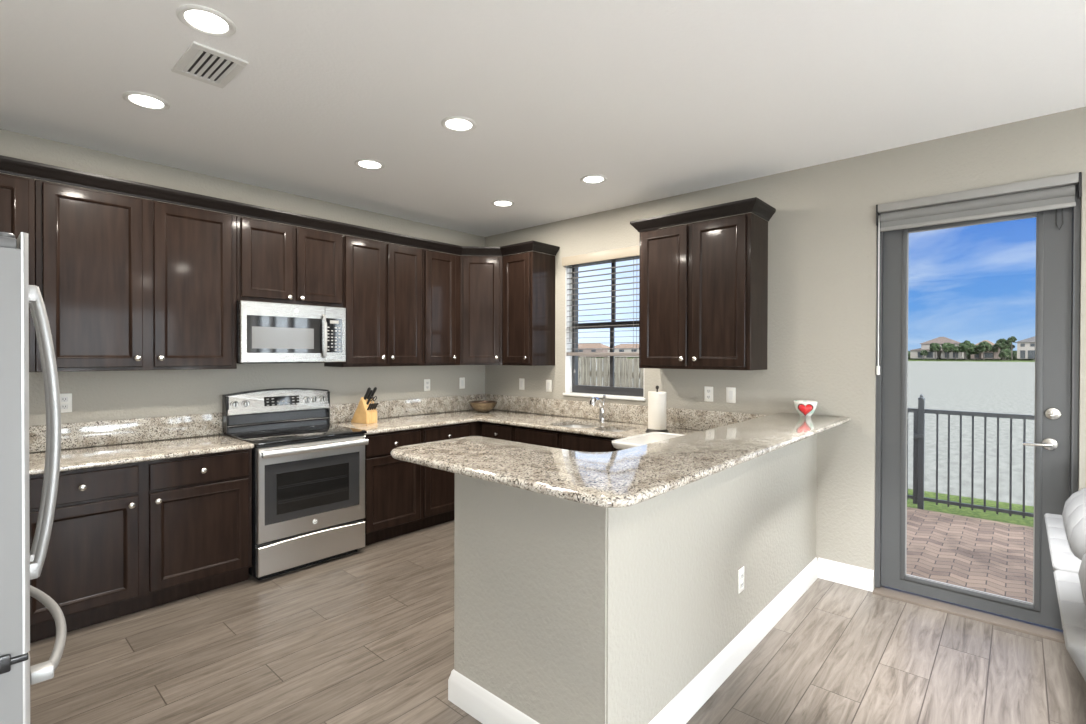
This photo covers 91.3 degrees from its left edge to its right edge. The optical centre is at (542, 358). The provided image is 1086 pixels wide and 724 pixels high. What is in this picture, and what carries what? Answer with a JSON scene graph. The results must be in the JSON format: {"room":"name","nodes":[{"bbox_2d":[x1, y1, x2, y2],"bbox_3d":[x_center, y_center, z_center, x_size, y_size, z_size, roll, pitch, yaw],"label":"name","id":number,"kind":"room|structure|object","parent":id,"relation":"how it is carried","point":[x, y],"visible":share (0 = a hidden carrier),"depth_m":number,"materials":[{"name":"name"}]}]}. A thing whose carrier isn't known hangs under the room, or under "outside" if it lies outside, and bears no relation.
{"room":"kitchen","nodes":[
{"label":"kitchen","id":0,"kind":"room"},
{"bbox_2d":[0,129,484,434],"bbox_3d":[-3.110,0.016,3.203,0.200,3.105,7.600,0,1,42],"label":"wall","id":1,"kind":"structure","parent":0,"point":[132,394],"depth_m":3.84,"materials":[{"name":"grey paint"}]},
{"bbox_2d":[0,173,34,371],"bbox_3d":[-3.110,-0.454,2.767,0.377,1.059,0.652,0,1,42],"label":"upper cabinet","id":2,"kind":"object","parent":1,"relation":"attached to","point":[17,193],"visible":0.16,"depth_m":2.87,"materials":[{"name":"brown wood"}]},
{"bbox_2d":[60,393,71,412],"bbox_3d":[-2.930,0.273,3.250,0.009,0.116,0.072,0,1,42],"label":"wall outlet","id":3,"kind":"object","parent":1,"relation":"attached to","point":[65,399],"visible":0.86,"depth_m":3.25,"materials":[{"name":"white plastic"}]},
{"bbox_2d":[61,397,67,401],"bbox_3d":[-2.929,0.251,3.248,0.005,0.029,0.031,0,1,42],"label":"receptacle","id":4,"kind":"object","parent":3,"relation":"attached to","point":[63,399],"depth_m":3.25,"materials":[{"name":"grey plastic"}]},
{"bbox_2d":[61,404,67,408],"bbox_3d":[-2.929,0.296,3.249,0.005,0.029,0.031,0,1,42],"label":"receptacle","id":5,"kind":"object","parent":3,"relation":"attached to","point":[63,406],"depth_m":3.25,"materials":[{"name":"grey plastic"}]},
{"bbox_2d":[29,412,221,452],"bbox_3d":[-2.737,0.475,3.458,0.022,0.156,1.155,0,1,42],"label":"backsplash","id":6,"kind":"structure","parent":1,"relation":"attached to","point":[109,432],"depth_m":3.47,"materials":[{"name":"stone"}]},
{"bbox_2d":[35,180,236,371],"bbox_3d":[-2.555,-0.457,3.387,0.377,1.059,1.007,0,1,42],"label":"upper cabinet","id":7,"kind":"object","parent":1,"relation":"attached to","point":[125,283],"visible":0.98,"depth_m":3.23,"materials":[{"name":"brown wood"}]},
{"bbox_2d":[236,216,342,306],"bbox_3d":[-1.959,-0.698,4.050,0.377,0.583,0.772,0,1,42],"label":"upper cabinet","id":8,"kind":"object","parent":1,"relation":"attached to","point":[277,262],"visible":0.96,"depth_m":3.91,"materials":[{"name":"brown wood"}]},
{"bbox_2d":[324,235,421,366],"bbox_3d":[-1.448,-0.463,4.624,0.377,1.059,0.758,0,1,42],"label":"upper cabinet","id":9,"kind":"object","parent":1,"relation":"attached to","point":[382,281],"visible":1,"depth_m":4.49,"materials":[{"name":"brown wood"}]},
{"bbox_2d":[330,394,484,422],"bbox_3d":[-1.240,0.468,5.130,0.022,0.156,1.792,0,1,42],"label":"backsplash","id":10,"kind":"structure","parent":1,"relation":"attached to","point":[406,407],"depth_m":5.08,"materials":[{"name":"stone"}]},
{"bbox_2d":[424,379,429,390],"bbox_3d":[-1.143,0.263,5.246,0.009,0.116,0.072,0,1,42],"label":"wall outlet","id":11,"kind":"object","parent":1,"relation":"attached to","point":[426,381],"visible":1,"depth_m":5.24,"materials":[{"name":"white plastic"}]},
{"bbox_2d":[422,249,459,365],"bbox_3d":[-1.047,-0.465,5.071,0.377,1.059,0.438,0,1,42],"label":"upper cabinet","id":12,"kind":"object","parent":1,"relation":"attached to","point":[440,271],"visible":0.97,"depth_m":4.95,"materials":[{"name":"brown wood"}]},
{"bbox_2d":[459,377,464,388],"bbox_3d":[-0.848,0.259,5.576,0.009,0.116,0.072,0,1,42],"label":"light switch","id":13,"kind":"object","parent":1,"relation":"attached to","point":[461,380],"visible":1,"depth_m":5.57,"materials":[{"name":"white plastic"}]},
{"bbox_2d":[460,256,502,364],"bbox_3d":[-0.607,-0.466,5.381,0.614,1.058,0.608,0,1,42],"label":"upper cabinet","id":14,"kind":"object","parent":1,"relation":"attached to","point":[481,277],"visible":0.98,"depth_m":5.14,"materials":[{"name":"brown wood"}]},
{"bbox_2d":[0,155,559,255],"bbox_3d":[-1.532,-1.028,3.764,0.737,0.080,4.248,0,1,42],"label":"crown molding","id":15,"kind":"structure","parent":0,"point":[8,165],"depth_m":3.62,"materials":[{"name":"black wood"}]},
{"bbox_2d":[237,300,345,363],"bbox_3d":[-1.938,-0.183,4.020,0.451,0.438,0.762,0,1,42],"label":"microwave oven","id":16,"kind":"object","parent":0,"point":[267,332],"visible":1,"depth_m":3.86,"materials":[{"name":"silver metal"}]},
{"bbox_2d":[327,320,339,350],"bbox_3d":[-1.617,-0.177,4.109,0.001,0.235,0.106,0,1,42],"label":"print","id":17,"kind":"object","parent":16,"relation":"attached to","point":[333,326],"depth_m":4.11,"materials":[{"name":"grey plastic"}]},
{"bbox_2d":[0,0,1085,236],"bbox_3d":[0.551,-1.310,-0.215,9.800,0.050,7.400,0,1,42],"label":"ceiling","id":18,"kind":"structure","parent":0,"point":[659,99],"depth_m":2.54,"materials":[{"name":"white paint"}]},
{"bbox_2d":[122,91,169,110],"bbox_3d":[-2.018,-1.306,2.702,0.196,0.009,0.196,0,1,42],"label":"recessed light","id":19,"kind":"object","parent":18,"relation":"in","point":[139,99],"visible":1,"depth_m":2.69,"materials":[{"name":"white paint"}]},
{"bbox_2d":[176,4,235,36],"bbox_3d":[-1.300,-1.300,2.053,0.196,0.009,0.196,0,1,42],"label":"recessed light","id":20,"kind":"object","parent":18,"relation":"in","point":[202,19],"visible":1,"depth_m":2.04,"materials":[{"name":"white paint"}]},
{"bbox_2d":[171,41,247,88],"bbox_3d":[-1.489,-1.301,2.370,0.330,0.013,0.210,0,1,42],"label":"ceiling vent","id":21,"kind":"object","parent":18,"relation":"in","point":[200,62],"visible":1,"depth_m":2.36,"materials":[{"name":"white metal"}]},
{"bbox_2d":[354,159,384,169],"bbox_3d":[-1.173,-1.310,3.594,0.196,0.009,0.196,0,1,42],"label":"recessed light","id":22,"kind":"object","parent":18,"relation":"in","point":[369,164],"visible":1,"depth_m":3.59,"materials":[{"name":"white paint"}]},
{"bbox_2d":[441,116,476,131],"bbox_3d":[-0.470,-1.304,2.965,0.196,0.009,0.196,0,1,42],"label":"recessed light","id":23,"kind":"object","parent":18,"relation":"in","point":[453,123],"visible":1,"depth_m":2.96,"materials":[{"name":"white paint"}]},
{"bbox_2d":[491,200,513,206],"bbox_3d":[-0.340,-1.314,4.509,0.196,0.009,0.196,0,1,42],"label":"recessed light","id":24,"kind":"object","parent":18,"relation":"in","point":[499,203],"visible":1,"depth_m":4.50,"materials":[{"name":"white paint"}]},
{"bbox_2d":[580,174,606,183],"bbox_3d":[0.371,-1.308,3.886,0.196,0.009,0.196,0,1,42],"label":"recessed light","id":25,"kind":"object","parent":18,"relation":"in","point":[588,179],"visible":1,"depth_m":3.88,"materials":[{"name":"white paint"}]},
{"bbox_2d":[29,520,1085,723],"bbox_3d":[0.544,1.530,-0.196,9.800,0.060,7.400,0,1,42],"label":"floor","id":26,"kind":"structure","parent":0,"point":[366,635],"depth_m":2.60,"materials":[{"name":"brown wood"}]},
{"bbox_2d":[0,232,66,723],"bbox_3d":[-1.839,0.585,1.376,0.920,1.797,0.890,0,1,42],"label":"refrigerator","id":27,"kind":"object","parent":26,"relation":"on","point":[19,565],"visible":1,"depth_m":1.31,"materials":[{"name":"grey metal"}]},
{"bbox_2d":[29,449,251,642],"bbox_3d":[-2.494,1.029,3.252,0.658,0.879,1.126,0,1,42],"label":"base cabinet","id":28,"kind":"object","parent":26,"relation":"on","point":[125,539],"visible":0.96,"depth_m":3.06,"materials":[{"name":"brown wood"}]},
{"bbox_2d":[29,434,253,475],"bbox_3d":[-2.506,0.572,3.249,0.643,0.033,1.150,0,1,42],"label":"countertop","id":29,"kind":"structure","parent":28,"relation":"on","point":[125,453],"depth_m":3.18,"materials":[{"name":"beige stone"}]},
{"bbox_2d":[222,388,367,579],"bbox_3d":[-1.813,0.851,3.923,0.732,1.231,0.771,0,1,42],"label":"electric range","id":30,"kind":"object","parent":26,"relation":"on","point":[308,471],"visible":0.99,"depth_m":3.77,"materials":[{"name":"silver metal"}]},
{"bbox_2d":[266,397,299,405],"bbox_3d":[-2.012,0.332,4.116,0.010,0.054,0.246,0,1,42],"label":"print","id":31,"kind":"object","parent":30,"relation":"attached to","point":[270,401],"depth_m":4.11,"materials":[{"name":"grey plastic"}]},
{"bbox_2d":[224,424,366,445],"bbox_3d":[-1.827,0.553,3.934,0.655,0.022,0.769,0,1,42],"label":"cooktop","id":32,"kind":"object","parent":30,"relation":"in","point":[286,434],"depth_m":3.84,"materials":[{"name":"black glass"}]},
{"bbox_2d":[363,421,481,545],"bbox_3d":[-0.995,1.021,4.927,0.658,0.879,1.806,0,1,42],"label":"base cabinet","id":33,"kind":"object","parent":26,"relation":"on","point":[402,497],"visible":0.48,"depth_m":4.35,"materials":[{"name":"brown wood"}]},
{"bbox_2d":[330,409,703,438],"bbox_3d":[-0.216,0.573,3.878,3.215,0.033,2.334,0,1,42],"label":"countertop","id":34,"kind":"structure","parent":33,"relation":"on","point":[514,418],"depth_m":4.59,"materials":[{"name":"beige stone"}]},
{"bbox_2d":[351,397,376,423],"bbox_3d":[-1.533,0.438,4.548,0.218,0.222,0.110,0,0,35],"label":"knife block","id":35,"kind":"object","parent":34,"relation":"on","point":[362,415],"visible":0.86,"depth_m":4.49,"materials":[{"name":"brown wood"}]},
{"bbox_2d":[364,387,370,399],"bbox_3d":[-1.482,0.298,4.475,0.093,0.111,0.020,0,0,35],"label":"kitchen knife","id":36,"kind":"object","parent":35,"relation":"in","point":[369,388],"visible":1,"depth_m":4.47,"materials":[{"name":"black plastic"}]},
{"bbox_2d":[370,387,376,398],"bbox_3d":[-1.446,0.298,4.526,0.092,0.111,0.020,0,0,35],"label":"kitchen knife","id":37,"kind":"object","parent":35,"relation":"in","point":[375,388],"visible":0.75,"depth_m":4.51,"materials":[{"name":"black plastic"}]},
{"bbox_2d":[469,400,496,412],"bbox_3d":[-0.609,0.493,5.402,0.292,0.106,0.292,0,1,42],"label":"metal bowl","id":38,"kind":"object","parent":34,"relation":"on","point":[482,406],"visible":1,"depth_m":5.32,"materials":[{"name":"brown metal"}]},
{"bbox_2d":[562,424,627,431],"bbox_3d":[0.411,0.689,4.369,0.750,0.199,0.440,0,1,42],"label":"sink","id":39,"kind":"object","parent":34,"relation":"in","point":[571,425],"visible":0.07,"depth_m":4.67,"materials":[{"name":"silver metal"}]},
{"bbox_2d":[589,395,605,421],"bbox_3d":[0.467,0.436,4.582,0.068,0.236,0.182,0,1,42],"label":"kitchen faucet","id":40,"kind":"object","parent":34,"relation":"on","point":[594,400],"visible":1,"depth_m":4.60,"materials":[{"name":"silver metal"}]},
{"bbox_2d":[612,432,682,449],"bbox_3d":[0.772,0.538,3.340,0.490,0.050,0.580,0,1,42],"label":"tray","id":41,"kind":"object","parent":34,"relation":"on","point":[642,439],"visible":0.41,"depth_m":3.38,"materials":[{"name":"grey ceramic"}]},
{"bbox_2d":[645,386,668,432],"bbox_3d":[0.866,0.382,4.028,0.176,0.353,0.176,0,1,42],"label":"paper towel holder","id":42,"kind":"object","parent":34,"relation":"on","point":[656,387],"visible":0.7,"depth_m":3.98,"materials":[{"name":"brown metal"}]},
{"bbox_2d":[648,391,665,429],"bbox_3d":[0.866,0.394,4.028,0.136,0.281,0.136,0,1,42],"label":"paper towel roll","id":43,"kind":"object","parent":42,"relation":"on","point":[656,400],"visible":0.99,"depth_m":3.97,"materials":[{"name":"grey paper"}]},
{"bbox_2d":[482,422,514,441],"bbox_3d":[-0.227,1.023,5.012,0.431,0.879,0.658,0,1,42],"label":"base cabinet","id":44,"kind":"object","parent":26,"relation":"on","point":[491,430],"visible":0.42,"depth_m":4.77,"materials":[{"name":"brown wood"}]},
{"bbox_2d":[515,426,615,451],"bbox_3d":[0.331,1.028,4.512,1.060,0.879,0.658,0,1,42],"label":"base cabinet","id":45,"kind":"object","parent":26,"relation":"on","point":[548,438],"visible":0.06,"depth_m":4.26,"materials":[{"name":"brown wood"}]},
{"bbox_2d":[1044,488,1085,681],"bbox_3d":[2.330,1.030,1.679,1.047,0.923,1.620,0,1,42],"label":"sofa","id":46,"kind":"object","parent":26,"relation":"on","point":[1066,532],"visible":1,"depth_m":1.94,"materials":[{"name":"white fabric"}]},
{"bbox_2d":[454,434,816,723],"bbox_3d":[0.732,0.947,2.949,0.805,1.065,2.459,0,1,42],"label":"wall","id":47,"kind":"structure","parent":0,"point":[566,611],"depth_m":2.08,"materials":[{"name":"grey paint"}]},
{"bbox_2d":[391,412,850,507],"bbox_3d":[0.656,0.398,2.852,1.205,0.032,2.698,0,1,42],"label":"bar","id":48,"kind":"object","parent":47,"relation":"on","point":[634,475],"visible":1,"depth_m":2.04,"materials":[{"name":"beige stone"}]},
{"bbox_2d":[794,400,817,415],"bbox_3d":[1.743,0.333,3.527,0.144,0.097,0.160,0,0,27],"label":"cup","id":49,"kind":"object","parent":48,"relation":"on","point":[803,407],"visible":1,"depth_m":3.48,"materials":[{"name":"ceramic"}]},
{"bbox_2d":[448,557,817,723],"bbox_3d":[0.726,1.413,2.946,0.837,0.132,2.475,0,1,42],"label":"baseboard","id":50,"kind":"structure","parent":47,"relation":"attached to","point":[484,706],"depth_m":2.28,"materials":[{"name":"white paint"}]},
{"bbox_2d":[738,566,743,593],"bbox_3d":[0.977,1.090,2.612,0.009,0.116,0.072,0,1,42],"label":"wall outlet","id":51,"kind":"object","parent":47,"relation":"attached to","point":[740,571],"visible":1,"depth_m":2.60,"materials":[{"name":"white plastic"}]},
{"bbox_2d":[485,107,1085,587],"bbox_3d":[3.083,0.035,2.625,9.800,3.105,0.200,0,1,42],"label":"wall","id":52,"kind":"structure","parent":0,"point":[822,230],"depth_m":3.52,"materials":[{"name":"grey paint"}]},
{"bbox_2d":[519,378,523,389],"bbox_3d":[-0.218,0.263,5.441,0.072,0.116,0.009,0,1,42],"label":"light switch","id":53,"kind":"object","parent":52,"relation":"attached to","point":[521,380],"visible":1,"depth_m":5.44,"materials":[{"name":"white plastic"}]},
{"bbox_2d":[502,251,554,365],"bbox_3d":[-0.155,-0.463,5.134,0.398,1.059,0.377,0,1,42],"label":"upper cabinet","id":54,"kind":"object","parent":52,"relation":"attached to","point":[528,277],"visible":1,"depth_m":5.01,"materials":[{"name":"brown wood"}]},
{"bbox_2d":[546,380,551,391],"bbox_3d":[0.055,0.269,5.196,0.072,0.116,0.009,0,1,42],"label":"light switch","id":55,"kind":"object","parent":52,"relation":"attached to","point":[548,382],"visible":1,"depth_m":5.19,"materials":[{"name":"white plastic"}]},
{"bbox_2d":[563,257,645,400],"bbox_3d":[0.577,-0.289,4.819,0.895,1.288,0.172,0,1,42],"label":"window","id":56,"kind":"structure","parent":52,"relation":"in","point":[572,388],"depth_m":5.01,"materials":[{"name":"grey plastic"}]},
{"bbox_2d":[562,245,639,372],"bbox_3d":[0.545,-0.404,4.783,0.875,1.094,0.137,0,1,42],"label":"window blind","id":57,"kind":"object","parent":56,"relation":"attached to","point":[628,252],"visible":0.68,"depth_m":4.75,"materials":[{"name":"beige plastic"}]},
{"bbox_2d":[485,394,766,429],"bbox_3d":[0.555,0.475,4.741,3.214,0.156,0.022,0,1,42],"label":"backsplash","id":58,"kind":"structure","parent":52,"relation":"attached to","point":[637,414],"depth_m":4.63,"materials":[{"name":"stone"}]},
{"bbox_2d":[630,197,775,369],"bbox_3d":[1.163,-0.492,3.953,0.972,1.140,0.379,0,1,42],"label":"upper cabinet","id":59,"kind":"object","parent":52,"relation":"attached to","point":[703,285],"visible":1,"depth_m":3.77,"materials":[{"name":"brown wood"}]},
{"bbox_2d":[704,386,712,401],"bbox_3d":[1.279,0.275,4.100,0.072,0.116,0.009,0,1,42],"label":"wall outlet","id":60,"kind":"object","parent":52,"relation":"attached to","point":[708,391],"visible":1,"depth_m":4.10,"materials":[{"name":"white plastic"}]},
{"bbox_2d":[726,387,735,402],"bbox_3d":[1.409,0.275,3.984,0.072,0.116,0.009,0,1,42],"label":"light switch","id":61,"kind":"object","parent":52,"relation":"attached to","point":[730,391],"visible":1,"depth_m":3.98,"materials":[{"name":"white plastic"}]},
{"bbox_2d":[818,558,873,591],"bbox_3d":[1.977,1.413,3.476,0.321,0.132,0.016,0,1,42],"label":"baseboard","id":62,"kind":"structure","parent":52,"relation":"attached to","point":[854,576],"depth_m":3.47,"materials":[{"name":"white paint"}]},
{"bbox_2d":[873,184,1080,643],"bbox_3d":[2.484,0.268,3.105,0.913,2.469,0.205,0,1,42],"label":"door","id":63,"kind":"structure","parent":52,"relation":"in","point":[1058,252],"depth_m":2.92,"materials":[{"name":"grey paint"}]},
{"bbox_2d":[876,172,1081,374],"bbox_3d":[2.453,-0.428,3.064,0.909,1.071,0.073,0,1,42],"label":"roller shade","id":64,"kind":"object","parent":52,"relation":"attached to","point":[1055,192],"visible":1,"depth_m":3.02,"materials":[{"name":"grey fabric"}]},
{"label":"outside","id":65,"kind":"structure","parent":0,"visible":0},
{"bbox_2d":[907,489,1033,526],"bbox_3d":[-9.360,1.711,-3.911,120.000,0.180,33.850,0,1,42],"label":"ground","id":66,"kind":"structure","parent":65,"point":[952,509],"depth_m":5.60,"materials":[{"name":"green plant"}]},
{"bbox_2d":[578,357,643,387],"bbox_3d":[0.934,0.763,8.472,3.592,1.600,0.060,0,1,42],"label":"wooden fence","id":67,"kind":"object","parent":66,"relation":"on","point":[626,371],"visible":0.2,"depth_m":8.33,"materials":[{"name":"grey wood"}]},
{"bbox_2d":[906,507,1033,602],"bbox_3d":[3.022,1.560,4.445,9.700,0.070,2.420,0,1,42],"label":"pavers","id":68,"kind":"object","parent":66,"relation":"on","point":[994,557],"visible":0.11,"depth_m":4.16,"materials":[{"name":"brick"}]},
{"bbox_2d":[907,394,1034,517],"bbox_3d":[4.290,0.979,5.032,2.300,1.220,0.070,0,1,42],"label":"metal fence","id":69,"kind":"object","parent":66,"relation":"on","point":[918,497],"visible":0.66,"depth_m":5.25,"materials":[{"name":"grey metal"}]},
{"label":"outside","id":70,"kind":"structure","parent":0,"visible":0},
{"bbox_2d":[578,357,1034,361],"bbox_3d":[272.836,0.226,311.296,640.000,2.100,220.000,0,1,42],"label":"shore","id":71,"kind":"structure","parent":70,"point":[578,357],"depth_m":248.99,"materials":[{"name":"green plant"}]},
{"bbox_2d":[578,343,608,356],"bbox_3d":[35.420,-6.330,404.361,35.600,10.000,15.600,0,1,42],"label":"house","id":72,"kind":"structure","parent":71,"relation":"on","point":[581,347],"depth_m":396.29,"materials":[{"name":"brown paint"}]},
{"bbox_2d":[608,344,638,356],"bbox_3d":[61.652,-5.790,378.195,29.600,9.400,15.600,0,1,42],"label":"house","id":73,"kind":"structure","parent":71,"relation":"on","point":[619,345],"depth_m":373.92,"materials":[{"name":"brown paint"}]},
{"bbox_2d":[591,350,1034,359],"bbox_3d":[175.610,-1.272,304.952,546.916,9.729,14.863,0,1,42],"label":"treeline","id":74,"kind":"object","parent":71,"relation":"on","point":[1014,353],"visible":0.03,"depth_m":265.28,"materials":[{"name":"green plant"}]},
{"bbox_2d":[920,350,927,359],"bbox_3d":[180.467,-1.781,251.513,3.279,4.665,3.426,0,1,42],"label":"tree","id":75,"kind":"object","parent":71,"relation":"on","point":[923,352],"visible":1,"depth_m":251.03,"materials":[{"name":"green plant"}]},
{"bbox_2d":[929,343,940,359],"bbox_3d":[182.962,-3.381,247.934,4.593,7.925,5.476,0,1,42],"label":"tree","id":76,"kind":"object","parent":71,"relation":"on","point":[934,347],"visible":1,"depth_m":247.20,"materials":[{"name":"green plant"}]},
{"bbox_2d":[910,337,964,358],"bbox_3d":[192.526,-5.270,259.016,21.600,10.600,18.600,0,1,42],"label":"house","id":77,"kind":"structure","parent":71,"relation":"on","point":[914,353],"depth_m":254.37,"materials":[{"name":"brown paint"}]},
{"bbox_2d":[941,342,954,359],"bbox_3d":[187.289,-3.407,245.545,4.882,8.030,5.620,0,1,42],"label":"tree","id":78,"kind":"object","parent":71,"relation":"on","point":[946,347],"visible":0.92,"depth_m":244.50,"materials":[{"name":"green plant"}]},
{"bbox_2d":[950,346,959,359],"bbox_3d":[188.326,-2.556,242.188,4.149,6.378,4.016,0,1,42],"label":"tree","id":79,"kind":"object","parent":71,"relation":"on","point":[955,349],"visible":1,"depth_m":241.27,"materials":[{"name":"green plant"}]},
{"bbox_2d":[958,340,974,359],"bbox_3d":[191.320,-3.820,240.377,6.686,8.945,6.452,0,1,42],"label":"tree","id":80,"kind":"object","parent":71,"relation":"on","point":[965,346],"visible":1,"depth_m":238.78,"materials":[{"name":"green plant"}]},
{"bbox_2d":[967,345,980,359],"bbox_3d":[197.054,-2.704,242.476,5.229,6.713,4.606,0,1,42],"label":"tree","id":81,"kind":"object","parent":71,"relation":"on","point":[975,351],"visible":0.56,"depth_m":241.15,"materials":[{"name":"green plant"}]},
{"bbox_2d":[976,341,991,359],"bbox_3d":[196.896,-3.509,237.207,5.318,8.393,5.722,0,1,42],"label":"tree","id":82,"kind":"object","parent":71,"relation":"on","point":[984,346],"visible":1,"depth_m":236.11,"materials":[{"name":"green plant"}]},
{"bbox_2d":[971,340,1000,358],"bbox_3d":[209.917,-4.279,251.840,12.100,8.800,18.100,0,1,42],"label":"house","id":83,"kind":"structure","parent":71,"relation":"on","point":[987,355],"depth_m":245.46,"materials":[{"name":"brown paint"}]},
{"bbox_2d":[989,345,998,359],"bbox_3d":[202.223,-2.775,238.777,3.964,6.929,4.216,0,1,42],"label":"tree","id":84,"kind":"object","parent":71,"relation":"on","point":[993,349],"visible":0.67,"depth_m":237.85,"materials":[{"name":"green plant"}]},
{"bbox_2d":[995,338,1010,359],"bbox_3d":[202.792,-4.074,234.077,5.558,9.593,5.045,0,1,42],"label":"tree","id":85,"kind":"object","parent":71,"relation":"on","point":[1001,343],"visible":0.95,"depth_m":232.79,"materials":[{"name":"green plant"}]},
{"bbox_2d":[998,348,1010,359],"bbox_3d":[200.915,-1.813,231.109,4.290,5.101,4.473,0,1,42],"label":"tree","id":86,"kind":"object","parent":71,"relation":"on","point":[1004,353],"visible":1,"depth_m":229.80,"materials":[{"name":"green plant"}]},
{"bbox_2d":[1007,336,1016,359],"bbox_3d":[203.187,-4.459,230.175,3.441,10.418,3.209,0,1,42],"label":"tree","id":87,"kind":"object","parent":71,"relation":"on","point":[1011,339],"visible":1,"depth_m":229.60,"materials":[{"name":"green plant"}]},
{"bbox_2d":[1015,336,1034,358],"bbox_3d":[220.467,-5.079,233.331,19.700,10.500,15.600,0,1,42],"label":"house","id":88,"kind":"structure","parent":71,"relation":"on","point":[1026,347],"depth_m":232.34,"materials":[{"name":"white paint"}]},
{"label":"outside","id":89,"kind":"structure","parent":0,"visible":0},
{"bbox_2d":[590,358,1034,505],"bbox_3d":[102.445,2.186,120.983,640.000,0.500,300.900,0,1,42],"label":"lake","id":90,"kind":"structure","parent":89,"point":[988,387],"depth_m":19.33,"materials":[{"name":"grey liquid"}]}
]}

